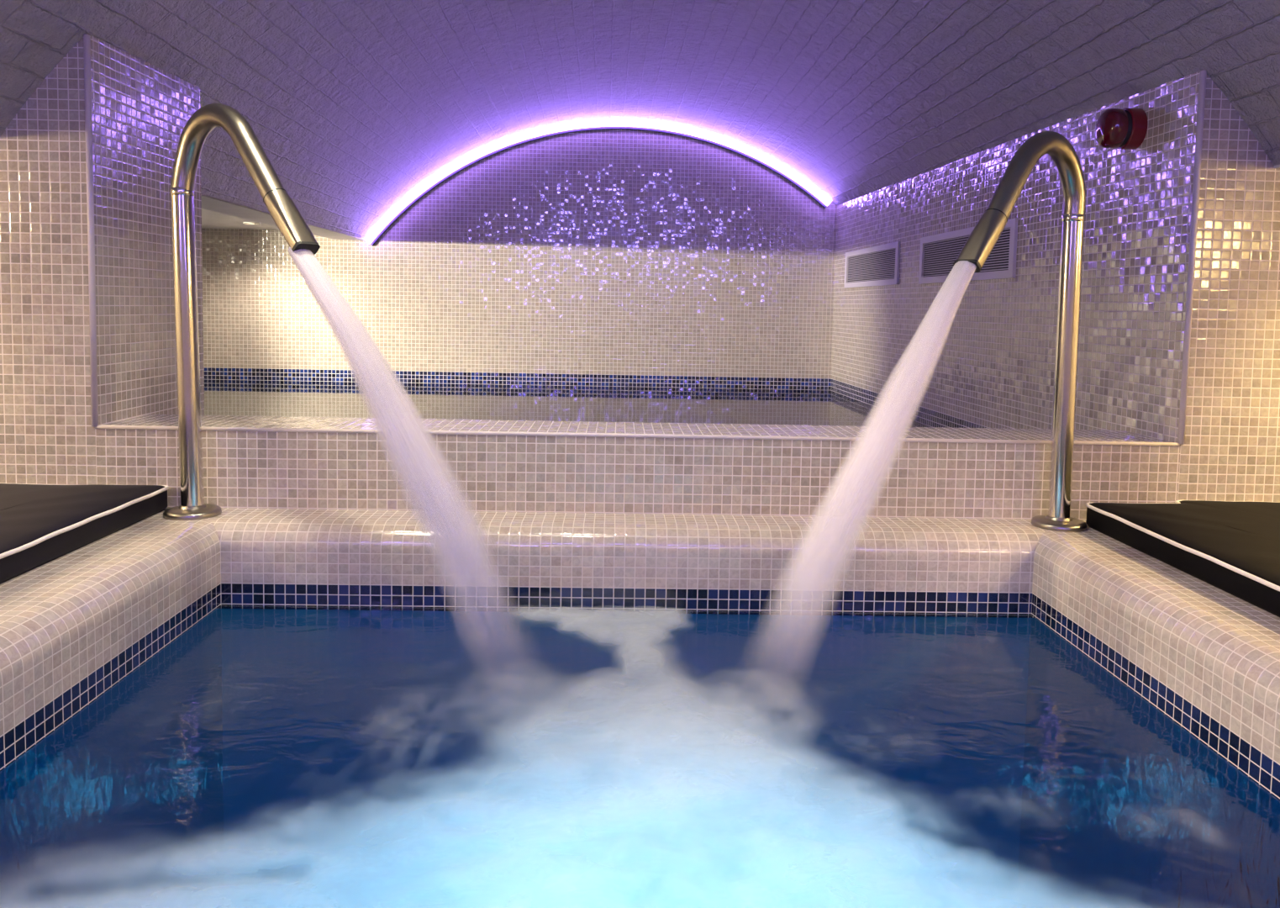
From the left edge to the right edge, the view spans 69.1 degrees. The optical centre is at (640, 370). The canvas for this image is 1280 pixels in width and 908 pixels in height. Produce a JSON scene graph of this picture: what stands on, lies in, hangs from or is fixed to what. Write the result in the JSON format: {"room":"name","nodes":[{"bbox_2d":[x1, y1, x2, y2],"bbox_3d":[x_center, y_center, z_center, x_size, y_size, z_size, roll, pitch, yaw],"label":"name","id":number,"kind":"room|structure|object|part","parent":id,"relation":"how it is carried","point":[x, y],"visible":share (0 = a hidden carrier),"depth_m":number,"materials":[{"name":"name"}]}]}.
{"room":"indoor spa pool","nodes":[
{"label":"indoor spa pool","id":0,"kind":"room"},
{"bbox_2d":[0,506,221,770],"bbox_3d":[-1.934,0.588,0.629,1.855,0.214,3.701,1,4,-1],"label":"pool edge","id":1,"kind":"structure","parent":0,"point":[76,624],"depth_m":1.82,"materials":[{"name":"tile"}]},
{"bbox_2d":[0,482,168,583],"bbox_3d":[-1.919,0.383,1.486,1.400,0.076,1.949,1,4,-1],"label":"bench cushion","id":2,"kind":"object","parent":1,"relation":"on","point":[40,524],"visible":1,"depth_m":2.13,"materials":[{"name":"black leather"}]},
{"bbox_2d":[201,208,279,229],"bbox_3d":[-3.303,-0.928,4.561,2.915,0.180,3.232,1,4,-1],"label":"ceiling","id":3,"kind":"structure","parent":0,"point":[210,219],"depth_m":5.66,"materials":[{"name":"white paint"}]},
{"bbox_2d":[242,221,259,224],"bbox_3d":[-2.349,-0.890,5.623,0.094,0.010,0.094,1,4,-1],"label":"recessed light","id":4,"kind":"object","parent":3,"relation":"in","point":[245,223],"visible":0.98,"depth_m":5.59,"materials":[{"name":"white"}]},
{"bbox_2d":[201,129,836,425],"bbox_3d":[-1.657,-0.459,6.252,6.307,2.663,0.106,1,4,-1],"label":"wall","id":5,"kind":"structure","parent":0,"point":[597,257],"depth_m":6.21,"materials":[{"name":"beige mosaic tile"},{"name":"dark blue mosaic tile band"}]},
{"bbox_2d":[363,118,832,245],"bbox_3d":[-0.267,-1.230,6.152,3.091,0.862,0.050,1,4,-1],"label":"light strip","id":6,"kind":"object","parent":5,"relation":"attached to","point":[396,212],"visible":1,"depth_m":6.12,"materials":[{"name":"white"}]},
{"bbox_2d":[0,33,1180,520],"bbox_3d":[-0.624,-0.009,2.798,4.190,2.196,0.647,1,4,-1],"label":"wall","id":7,"kind":"structure","parent":0,"point":[242,469],"depth_m":2.51,"materials":[{"name":"tile"}]},
{"bbox_2d":[83,34,98,426],"bbox_3d":[-1.435,-0.358,2.431,0.016,1.014,0.015,1,4,-1],"label":"trim","id":8,"kind":"structure","parent":7,"relation":"attached to","point":[86,38],"depth_m":2.42,"materials":[{"name":"grey tile"}]},
{"bbox_2d":[200,194,363,239],"bbox_3d":[-1.797,-0.750,2.429,0.290,0.288,7.472,1,4,-1],"label":"trim","id":9,"kind":"structure","parent":7,"relation":"attached to","point":[211,203],"depth_m":4.42,"materials":[{"name":"white paint"}]},
{"bbox_2d":[207,507,1047,617],"bbox_3d":[-0.024,0.500,2.433,2.406,0.214,0.179,1,4,-1],"label":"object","id":10,"kind":"structure","parent":7,"relation":"attached to","point":[271,558],"depth_m":2.35,"materials":[{"name":"tile"}]},
{"bbox_2d":[163,103,320,520],"bbox_3d":[-0.982,-0.130,2.235,0.566,1.031,0.138,4,5,39],"label":"spout","id":11,"kind":"object","parent":10,"relation":"on","point":[281,207],"visible":0.99,"depth_m":2.34,"materials":[{"name":"metal"}]},
{"bbox_3d":[-1.157,0.359,2.405,0.138,0.027,0.138,1,4,-1],"label":"plate","id":12,"kind":"part","parent":11,"relation":"part of","materials":[{"name":"metal"}]},
{"bbox_2d":[953,131,1087,532],"bbox_3d":[0.963,-0.085,2.282,0.580,1.012,0.138,-3,6,-44],"label":"spout","id":13,"kind":"object","parent":10,"relation":"on","point":[982,240],"visible":0.98,"depth_m":2.40,"materials":[{"name":"metal"}]},
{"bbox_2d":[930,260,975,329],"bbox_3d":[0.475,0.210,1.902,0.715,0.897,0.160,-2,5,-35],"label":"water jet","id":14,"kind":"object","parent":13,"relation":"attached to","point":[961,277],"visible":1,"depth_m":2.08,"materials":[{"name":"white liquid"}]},
{"bbox_3d":[1.112,0.399,2.469,0.138,0.027,0.138,1,4,-1],"label":"plate","id":15,"kind":"part","parent":13,"relation":"part of","materials":[{"name":"metal"}]},
{"bbox_2d":[94,424,1179,446],"bbox_3d":[0.013,0.175,2.503,2.916,0.010,0.011,1,4,-1],"label":"sill","id":16,"kind":"structure","parent":7,"relation":"attached to","point":[99,426],"depth_m":2.50,"materials":[{"name":"grey tile"}]},
{"bbox_2d":[221,608,1031,907],"bbox_3d":[-0.012,1.288,1.364,2.207,1.210,2.224,1,4,-1],"label":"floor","id":17,"kind":"structure","parent":0,"point":[371,758],"depth_m":2.38,"materials":[{"name":"blue liquid"}]},
{"bbox_2d":[0,605,1279,907],"bbox_3d":[-0.011,1.256,1.348,2.046,1.163,2.090,1,4,-1],"label":"pool water","id":18,"kind":"object","parent":17,"relation":"in","point":[121,804],"visible":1,"depth_m":1.92,"materials":[{"name":"blue liquid"}]},
{"bbox_2d":[0,0,1279,238],"bbox_3d":[0.004,-1.070,2.462,3.465,0.988,7.544,1,4,-1],"label":"ceiling","id":19,"kind":"structure","parent":0,"point":[353,105],"depth_m":3.77,"materials":[{"name":"purple tile"}]},
{"bbox_2d":[830,69,1279,501],"bbox_3d":[1.943,-0.175,4.439,1.203,2.097,3.823,1,4,-1],"label":"wall","id":20,"kind":"structure","parent":0,"point":[992,365],"depth_m":2.86,"materials":[{"name":"tile"}]},
{"bbox_2d":[844,241,900,288],"bbox_3d":[1.342,-0.605,5.431,0.015,0.225,1.039,1,4,-3],"label":"air vent","id":21,"kind":"object","parent":20,"relation":"in","point":[878,265],"visible":1,"depth_m":5.35,"materials":[{"name":"white metal"}]},
{"bbox_2d":[918,226,974,284],"bbox_3d":[1.398,-0.517,4.253,0.015,0.226,0.657,1,4,-3],"label":"air vent","id":22,"kind":"object","parent":20,"relation":"in","point":[939,253],"depth_m":4.32,"materials":[{"name":"white metal"}]},
{"bbox_2d":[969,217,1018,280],"bbox_3d":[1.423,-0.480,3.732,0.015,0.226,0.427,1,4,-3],"label":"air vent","id":23,"kind":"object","parent":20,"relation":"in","point":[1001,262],"depth_m":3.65,"materials":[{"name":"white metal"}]},
{"bbox_2d":[1095,107,1148,149],"bbox_3d":[1.427,-0.721,2.772,0.114,0.119,0.120,1,4,-1],"label":"fire alarm","id":24,"kind":"object","parent":20,"relation":"attached to","point":[1124,129],"visible":1,"depth_m":2.73,"materials":[{"name":"red plastic"}]},
{"bbox_2d":[1177,69,1206,444],"bbox_3d":[1.485,-0.298,2.503,0.016,0.998,0.015,1,4,-1],"label":"trim","id":25,"kind":"structure","parent":20,"relation":"attached to","point":[1203,74],"depth_m":2.50,"materials":[{"name":"grey tile"}]},
{"bbox_2d":[1031,520,1279,800],"bbox_3d":[1.967,0.657,0.725,1.855,0.214,3.701,1,4,-1],"label":"pool edge","id":26,"kind":"structure","parent":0,"point":[1205,656],"depth_m":1.82,"materials":[{"name":"tile"}]},
{"bbox_2d":[1085,500,1279,616],"bbox_3d":[1.858,0.452,1.580,1.342,0.072,1.952,1,4,-1],"label":"bench cushion","id":27,"kind":"object","parent":26,"relation":"on","point":[1233,547],"visible":0.99,"depth_m":2.12,"materials":[{"name":"black leather"}]},
{"bbox_3d":[-1.695,1.059,4.551,6.095,0.080,3.497,1,4,-1],"label":"floor","id":28,"kind":"structure","parent":0,"visible":0},
{"bbox_2d":[203,379,929,426],"bbox_3d":[-1.634,0.338,4.502,6.076,0.276,3.495,1,4,-1],"label":"pool water","id":29,"kind":"object","parent":28,"relation":"on","point":[228,395],"visible":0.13,"depth_m":5.34,"materials":[{"name":"liquid"}]}
]}

